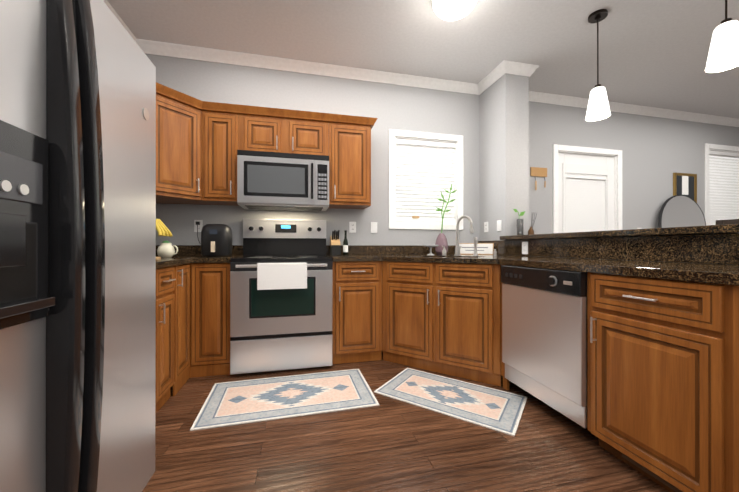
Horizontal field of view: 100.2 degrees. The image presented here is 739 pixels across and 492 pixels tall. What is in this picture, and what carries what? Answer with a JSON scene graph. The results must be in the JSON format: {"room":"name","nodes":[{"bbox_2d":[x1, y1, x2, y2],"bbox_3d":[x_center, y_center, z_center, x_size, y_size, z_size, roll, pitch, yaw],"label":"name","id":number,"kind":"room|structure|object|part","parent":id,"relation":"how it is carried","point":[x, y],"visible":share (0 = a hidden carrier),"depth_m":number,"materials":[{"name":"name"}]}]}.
{"room":"kitchen","nodes":[
{"label":"kitchen","id":0,"kind":"room"},
{"bbox_2d":[142,351,668,491],"bbox_3d":[2.619,1.071,1.285,9.060,0.100,5.600,0,0,-13],"label":"floor","id":1,"kind":"structure","parent":0,"point":[388,444],"depth_m":1.53,"materials":[{"name":"brown wood"}]},
{"bbox_2d":[0,0,155,491],"bbox_3d":[-1.149,0.142,0.735,0.889,1.755,0.910,0,0,-13],"label":"fridge","id":2,"kind":"object","parent":1,"relation":"on","point":[77,232],"visible":1,"depth_m":0.74,"materials":[{"name":"grey metal"}]},
{"bbox_2d":[155,266,175,413],"bbox_3d":[-1.568,0.578,1.886,0.650,0.888,0.308,0,0,-13],"label":"base cabinet","id":3,"kind":"object","parent":1,"relation":"on","point":[165,319],"visible":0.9,"depth_m":1.93,"materials":[{"name":"brown wood"}]},
{"bbox_2d":[173,263,230,395],"bbox_3d":[-1.580,0.579,2.511,0.910,0.888,0.910,0,0,-13],"label":"base cabinet","id":4,"kind":"object","parent":1,"relation":"on","point":[201,291],"visible":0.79,"depth_m":2.41,"materials":[{"name":"brown wood"}]},
{"bbox_2d":[156,245,242,268],"bbox_3d":[-1.476,0.062,2.066,0.910,0.140,1.824,0,0,-13],"label":"countertop","id":5,"kind":"structure","parent":4,"relation":"on","point":[187,254],"depth_m":2.48,"materials":[{"name":"stone"}]},
{"bbox_2d":[156,219,172,258],"bbox_3d":[-1.575,-0.067,2.243,0.222,0.316,0.160,0,0,-13],"label":"stand","id":6,"kind":"object","parent":5,"relation":"on","point":[162,229],"visible":0.52,"depth_m":2.25,"materials":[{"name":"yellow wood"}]},
{"bbox_2d":[157,241,177,257],"bbox_3d":[-1.616,0.024,2.479,0.153,0.135,0.124,0,0,-13],"label":"ceramic jug","id":7,"kind":"object","parent":5,"relation":"on","point":[165,249],"visible":0.98,"depth_m":2.44,"materials":[{"name":"beige ceramic"}]},
{"bbox_2d":[201,224,231,256],"bbox_3d":[-1.340,-0.052,2.709,0.232,0.287,0.282,0,0,-13],"label":"air fryer","id":8,"kind":"object","parent":5,"relation":"on","point":[216,240],"visible":1,"depth_m":2.62,"materials":[{"name":"black plastic"}]},
{"bbox_2d":[230,219,332,374],"bbox_3d":[-0.761,0.380,2.774,0.794,1.285,0.732,0,0,-13],"label":"range","id":9,"kind":"object","parent":1,"relation":"on","point":[279,329],"visible":1,"depth_m":2.50,"materials":[{"name":"silver metal"}]},
{"bbox_2d":[257,263,306,289],"bbox_3d":[-0.682,0.235,2.429,0.375,0.204,0.043,0,0,-13],"label":"towel","id":10,"kind":"object","parent":9,"relation":"hanging from","point":[271,276],"visible":1,"depth_m":2.41,"materials":[{"name":"fabric"}]},
{"bbox_2d":[190,369,378,430],"bbox_3d":[-0.540,1.018,2.133,1.090,0.006,0.600,0,0,-15],"label":"area rug","id":11,"kind":"object","parent":1,"relation":"on","point":[244,401],"visible":1,"depth_m":2.06,"materials":[{"name":"fabric"}]},
{"bbox_2d":[332,261,381,363],"bbox_3d":[-0.167,0.579,2.972,0.444,0.888,0.650,0,0,-13],"label":"base cabinet","id":12,"kind":"object","parent":1,"relation":"on","point":[357,313],"visible":0.96,"depth_m":2.69,"materials":[{"name":"brown wood"}]},
{"bbox_2d":[382,261,500,365],"bbox_3d":[0.535,0.578,2.504,0.709,0.888,0.709,0,0,-13],"label":"base cabinet","id":13,"kind":"object","parent":1,"relation":"on","point":[404,284],"depth_m":2.54,"materials":[{"name":"brown wood"}]},
{"bbox_2d":[326,233,738,285],"bbox_3d":[0.717,0.035,2.168,1.802,0.193,2.618,0,0,-13],"label":"countertop","id":14,"kind":"structure","parent":13,"relation":"on","point":[718,253],"depth_m":1.89,"materials":[{"name":"stone"}]},
{"bbox_2d":[330,230,340,254],"bbox_3d":[-0.346,-0.035,3.134,0.092,0.254,0.161,0,0,-13],"label":"knife block","id":15,"kind":"object","parent":14,"relation":"on","point":[335,247],"visible":1,"depth_m":3.09,"materials":[{"name":"brown wood"}]},
{"bbox_2d":[343,230,347,254],"bbox_3d":[-0.242,-0.033,3.127,0.051,0.250,0.051,0,0,-13],"label":"oil bottle","id":16,"kind":"object","parent":14,"relation":"on","point":[345,246],"visible":0.96,"depth_m":3.11,"materials":[{"name":"black glass"}]},
{"bbox_2d":[423,245,437,254],"bbox_3d":[0.625,0.040,3.154,0.160,0.105,0.160,0,0,-13],"label":"cake stand","id":17,"kind":"object","parent":14,"relation":"on","point":[430,247],"visible":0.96,"depth_m":3.12,"materials":[{"name":"clear glass"}]},
{"bbox_2d":[442,246,445,254],"bbox_3d":[0.734,0.045,3.054,0.052,0.094,0.043,0,0,-13],"label":"soap pump","id":18,"kind":"object","parent":14,"relation":"on","point":[444,251],"visible":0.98,"depth_m":3.04,"materials":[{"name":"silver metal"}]},
{"bbox_2d":[435,184,456,254],"bbox_3d":[0.827,-0.296,3.325,0.269,0.778,0.133,0,0,-13],"label":"bamboo","id":19,"kind":"object","parent":14,"relation":"on","point":[441,240],"visible":0.9,"depth_m":3.29,"materials":[{"name":"green"}]},
{"bbox_2d":[454,215,473,255],"bbox_3d":[0.877,-0.096,2.882,0.098,0.377,0.214,0,0,-13],"label":"faucet","id":20,"kind":"object","parent":14,"relation":"on","point":[457,250],"visible":1,"depth_m":2.93,"materials":[{"name":"silver metal"}]},
{"bbox_2d":[473,237,477,255],"bbox_3d":[0.981,0.004,2.857,0.044,0.175,0.043,0,0,-13],"label":"sprayer","id":21,"kind":"object","parent":14,"relation":"on","point":[475,246],"visible":0.94,"depth_m":2.85,"materials":[{"name":"silver metal"}]},
{"bbox_2d":[459,243,493,254],"bbox_3d":[1.164,0.030,3.418,0.400,0.125,0.016,0,0,32],"label":"sign","id":22,"kind":"object","parent":14,"relation":"on","point":[482,248],"visible":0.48,"depth_m":3.39,"materials":[{"name":"white wood"}]},
{"bbox_2d":[522,242,527,253],"bbox_3d":[1.450,0.018,2.884,0.009,0.116,0.072,0,0,-13],"label":"outlet","id":23,"kind":"object","parent":14,"relation":"attached to","point":[524,247],"visible":1,"depth_m":2.88,"materials":[{"name":"white plastic"}]},
{"bbox_2d":[501,265,586,428],"bbox_3d":[1.288,0.531,1.937,0.638,0.796,0.626,0,0,-13],"label":"dishwasher","id":24,"kind":"object","parent":14,"relation":"attached to","point":[544,335],"visible":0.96,"depth_m":1.78,"materials":[{"name":"silver metal"}]},
{"bbox_2d":[374,368,526,435],"bbox_3d":[0.547,1.018,2.118,0.900,0.006,0.510,0,0,34],"label":"area rug","id":25,"kind":"object","parent":1,"relation":"on","point":[493,409],"visible":1,"depth_m":2.06,"materials":[{"name":"fabric"}]},
{"bbox_2d":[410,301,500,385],"bbox_3d":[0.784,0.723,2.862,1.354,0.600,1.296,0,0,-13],"label":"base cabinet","id":26,"kind":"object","parent":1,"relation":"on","point":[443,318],"depth_m":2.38,"materials":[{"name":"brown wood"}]},
{"bbox_2d":[501,283,508,389],"bbox_3d":[1.249,0.578,2.277,0.600,0.888,0.046,0,0,-13],"label":"cabinet filler","id":27,"kind":"object","parent":1,"relation":"on","point":[505,383],"visible":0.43,"depth_m":2.23,"materials":[{"name":"brown wood"}]},
{"bbox_2d":[587,272,732,491],"bbox_3d":[1.434,0.577,1.367,0.652,0.888,0.541,0,0,-13],"label":"base cabinet","id":28,"kind":"object","parent":1,"relation":"on","point":[660,382],"visible":0.98,"depth_m":1.23,"materials":[{"name":"brown wood"}]},
{"bbox_2d":[658,195,705,227],"bbox_3d":[4.311,0.158,4.213,0.840,1.730,0.146,0,0,-13],"label":"arched mirror","id":29,"kind":"object","parent":1,"relation":"on","point":[680,211],"visible":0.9,"depth_m":4.24,"materials":[{"name":"black mirror"}]},
{"bbox_2d":[716,219,738,224],"bbox_3d":[2.470,0.414,2.063,0.440,1.215,0.440,0,0,-13],"label":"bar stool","id":30,"kind":"object","parent":1,"relation":"on","point":[729,221],"visible":0.12,"depth_m":2.26,"materials":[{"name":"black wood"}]},
{"bbox_2d":[733,285,738,491],"bbox_3d":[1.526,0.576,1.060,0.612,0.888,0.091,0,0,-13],"label":"base cabinet","id":31,"kind":"object","parent":1,"relation":"on","point":[735,388],"visible":1,"depth_m":1.03,"materials":[{"name":"brown wood"}]},
{"bbox_2d":[107,0,738,118],"bbox_3d":[2.619,-1.929,1.290,9.060,0.100,5.600,0,0,-13],"label":"ceiling","id":32,"kind":"structure","parent":0,"point":[653,53],"depth_m":2.78,"materials":[{"name":"paint"}]},
{"bbox_2d":[432,0,476,20],"bbox_3d":[0.637,-1.810,2.308,0.340,0.134,0.340,0,0,-13],"label":"flush ceiling light","id":33,"kind":"object","parent":32,"relation":"attached to","point":[450,10],"visible":1,"depth_m":2.29,"materials":[{"name":"white glass"}]},
{"bbox_2d":[586,9,610,120],"bbox_3d":[1.853,-1.462,2.508,0.166,0.829,0.166,0,0,-13],"label":"pendant lamp","id":34,"kind":"object","parent":32,"relation":"hanging from","point":[598,108],"visible":0.98,"depth_m":2.48,"materials":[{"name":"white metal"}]},
{"bbox_2d":[705,0,738,72],"bbox_3d":[2.062,-1.463,1.786,0.166,0.829,0.166,0,0,-13],"label":"pendant lamp","id":35,"kind":"object","parent":32,"relation":"hanging from","point":[723,55],"visible":1,"depth_m":1.77,"materials":[{"name":"white glass"}]},
{"bbox_2d":[146,54,738,254],"bbox_3d":[2.008,-0.425,3.918,9.060,2.900,0.200,0,0,-13],"label":"wall","id":36,"kind":"structure","parent":0,"point":[657,152],"depth_m":3.50,"materials":[{"name":"paint"}]},
{"bbox_2d":[103,0,138,45],"bbox_3d":[-1.565,-1.835,0.317,0.067,0.091,5.199,0,0,-13],"label":"crown molding","id":37,"kind":"structure","parent":36,"relation":"attached to","point":[106,2],"depth_m":2.56,"materials":[{"name":"white wood"}]},
{"bbox_2d":[156,94,209,204],"bbox_3d":[-1.760,-0.790,2.626,0.609,0.785,0.608,0,0,-13],"label":"upper cabinet","id":38,"kind":"object","parent":36,"relation":"attached to","point":[178,152],"visible":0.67,"depth_m":2.53,"materials":[{"name":"brown wood"}]},
{"bbox_2d":[156,82,377,128],"bbox_3d":[-0.990,-1.213,2.790,2.182,0.059,0.637,0,0,-13],"label":"crown molding","id":39,"kind":"structure","parent":38,"relation":"attached to","point":[173,94],"depth_m":2.77,"materials":[{"name":"brown wood"}]},
{"bbox_2d":[194,220,202,231],"bbox_3d":[-1.640,-0.192,2.962,0.072,0.116,0.009,0,0,-13],"label":"electrical outlet","id":40,"kind":"object","parent":36,"relation":"attached to","point":[200,226],"visible":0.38,"depth_m":2.96,"materials":[{"name":"white plastic"}]},
{"bbox_2d":[202,111,238,205],"bbox_3d":[-1.346,-0.789,2.853,0.300,0.785,0.357,0,0,-13],"label":"upper cabinet","id":41,"kind":"object","parent":36,"relation":"attached to","point":[220,139],"visible":0.96,"depth_m":2.71,"materials":[{"name":"brown wood"}]},
{"bbox_2d":[239,114,328,155],"bbox_3d":[-0.808,-1.009,2.978,0.800,0.346,0.357,0,0,-13],"label":"upper cabinet","id":42,"kind":"object","parent":36,"relation":"attached to","point":[275,134],"visible":0.83,"depth_m":2.85,"materials":[{"name":"brown wood"}]},
{"bbox_2d":[237,150,328,210],"bbox_3d":[-0.797,-0.595,2.929,0.792,0.474,0.454,0,0,-13],"label":"over-the-range microwave","id":43,"kind":"object","parent":42,"relation":"attached to","point":[281,181],"visible":1,"depth_m":2.75,"materials":[{"name":"silver metal"}]},
{"bbox_2d":[139,39,478,93],"bbox_3d":[-0.392,-1.830,3.224,3.488,0.091,0.067,0,0,-13],"label":"crown molding","id":44,"kind":"structure","parent":36,"relation":"attached to","point":[147,46],"depth_m":3.14,"materials":[{"name":"white wood"}]},
{"bbox_2d":[329,122,370,208],"bbox_3d":[-0.215,-0.789,3.116,0.414,0.785,0.357,0,0,-13],"label":"upper cabinet","id":45,"kind":"object","parent":36,"relation":"attached to","point":[349,166],"visible":0.96,"depth_m":2.98,"materials":[{"name":"brown wood"}]},
{"bbox_2d":[349,222,355,232],"bbox_3d":[-0.179,-0.201,3.301,0.072,0.116,0.009,0,0,-13],"label":"electrical outlet","id":46,"kind":"object","parent":36,"relation":"attached to","point":[352,227],"visible":1,"depth_m":3.30,"materials":[{"name":"white plastic"}]},
{"bbox_2d":[371,222,376,232],"bbox_3d":[0.050,-0.201,3.354,0.072,0.116,0.009,0,0,-13],"label":"light switch","id":47,"kind":"object","parent":36,"relation":"attached to","point":[373,227],"visible":1,"depth_m":3.35,"materials":[{"name":"white plastic"}]},
{"bbox_2d":[389,129,462,229],"bbox_3d":[0.637,-0.733,3.547,0.900,1.095,0.133,0,0,-13],"label":"kitchen window","id":48,"kind":"structure","parent":36,"relation":"in","point":[423,168],"depth_m":3.50,"materials":[{"name":"white"}]},
{"bbox_2d":[396,138,455,222],"bbox_3d":[0.640,-0.733,3.533,0.732,0.925,0.050,0,0,-13],"label":"window blind","id":49,"kind":"object","parent":48,"relation":"attached to","point":[406,212],"visible":0.81,"depth_m":3.53,"materials":[{"name":"white plastic"}]},
{"bbox_3d":[0.638,-0.733,3.539,0.900,1.095,0.118,0,0,-13],"label":"kitchen window trim","id":50,"kind":"part","parent":48,"relation":"part of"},
{"bbox_2d":[530,167,546,189],"bbox_3d":[2.101,-0.828,3.817,0.235,0.285,0.037,0,0,-13],"label":"sign","id":51,"kind":"object","parent":36,"relation":"attached to","point":[538,172],"visible":0.96,"depth_m":3.82,"materials":[{"name":"brown wood"}]},
{"bbox_2d":[558,153,613,232],"bbox_3d":[2.820,-0.086,4.048,0.933,2.212,0.063,0,0,-13],"label":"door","id":52,"kind":"structure","parent":36,"relation":"in","point":[584,164],"depth_m":4.03,"materials":[{"name":"white plastic"}]},
{"bbox_2d":[566,173,606,232],"bbox_3d":[2.822,-0.080,4.057,0.666,1.706,0.050,0,0,-13],"label":"window blind","id":53,"kind":"object","parent":52,"relation":"attached to","point":[585,202],"visible":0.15,"depth_m":4.05,"materials":[{"name":"white"}]},
{"bbox_2d":[553,144,621,232],"bbox_3d":[2.825,-0.125,4.046,1.090,2.300,0.118,0,0,-13],"label":"door frame","id":54,"kind":"structure","parent":36,"relation":"attached to","point":[557,149],"depth_m":4.03,"materials":[{"name":"white wood"}]},
{"bbox_2d":[529,91,738,126],"bbox_3d":[3.880,-1.828,4.217,4.720,0.091,0.067,0,0,-13],"label":"crown molding","id":55,"kind":"structure","parent":36,"relation":"attached to","point":[540,97],"depth_m":4.16,"materials":[{"name":"white wood"}]},
{"bbox_2d":[673,173,696,202],"bbox_3d":[4.465,-0.815,4.369,0.410,0.420,0.033,0,0,-13],"label":"framed art","id":56,"kind":"object","parent":36,"relation":"attached to","point":[685,184],"visible":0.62,"depth_m":4.37,"materials":[{"name":"gold metal"}]},
{"bbox_2d":[705,143,738,225],"bbox_3d":[5.351,-0.694,4.642,1.040,1.580,0.133,0,0,-13],"label":"dining window","id":57,"kind":"structure","parent":36,"relation":"in","point":[724,177],"depth_m":4.47,"materials":[{"name":"white"}]},
{"bbox_3d":[5.353,-0.694,4.635,1.040,1.580,0.118,0,0,-13],"label":"dining room window trim","id":58,"kind":"part","parent":57,"relation":"part of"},
{"bbox_2d":[709,150,738,224],"bbox_3d":[5.354,-0.694,4.629,0.872,1.410,0.050,0,0,-13],"label":"window blind","id":59,"kind":"object","parent":57,"relation":"attached to","point":[720,211],"visible":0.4,"depth_m":4.61,"materials":[{"name":"white"}]},
{"bbox_2d":[479,73,732,264],"bbox_3d":[1.733,-0.428,2.406,0.280,2.900,2.620,0,0,-13],"label":"wall","id":60,"kind":"structure","parent":0,"point":[504,142],"depth_m":3.25,"materials":[{"name":"paint"}]},
{"bbox_2d":[484,222,487,231],"bbox_3d":[1.327,-0.216,3.513,0.009,0.116,0.072,0,0,-13],"label":"outlet","id":61,"kind":"object","parent":60,"relation":"attached to","point":[485,226],"visible":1,"depth_m":3.51,"materials":[{"name":"white plastic"}]},
{"bbox_2d":[475,60,510,94],"bbox_3d":[1.336,-1.830,3.349,0.067,0.091,0.468,0,0,-13],"label":"crown molding","id":62,"kind":"structure","parent":60,"relation":"attached to","point":[500,70],"depth_m":3.31,"materials":[{"name":"white wood"}]},
{"bbox_2d":[497,220,501,230],"bbox_3d":[1.379,-0.216,3.288,0.009,0.116,0.072,0,0,-13],"label":"light switch","id":63,"kind":"object","parent":60,"relation":"attached to","point":[499,225],"visible":1,"depth_m":3.27,"materials":[{"name":"white plastic"}]},
{"bbox_2d":[519,64,538,76],"bbox_3d":[1.675,-1.830,3.428,0.067,0.091,0.468,0,0,-13],"label":"crown molding","id":64,"kind":"structure","parent":60,"relation":"attached to","point":[530,69],"depth_m":3.21,"materials":[{"name":"white wood"}]},
{"bbox_2d":[500,224,738,239],"bbox_3d":[1.817,-0.083,2.142,0.475,0.040,2.228,0,0,-13],"label":"bar","id":65,"kind":"object","parent":60,"relation":"on","point":[716,229],"visible":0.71,"depth_m":1.87,"materials":[{"name":"stone"}]},
{"bbox_2d":[513,209,524,234],"bbox_3d":[1.515,-0.238,3.125,0.146,0.271,0.064,0,0,-13],"label":"potted plant","id":66,"kind":"object","parent":65,"relation":"on","point":[520,226],"visible":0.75,"depth_m":3.11,"materials":[{"name":"grey"}]},
{"bbox_2d":[528,214,536,234],"bbox_3d":[1.661,-0.223,3.149,0.096,0.240,0.058,0,0,-13],"label":"diffuser","id":67,"kind":"object","parent":65,"relation":"on","point":[530,231],"visible":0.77,"depth_m":3.13,"materials":[{"name":"orange glass"}]}
]}

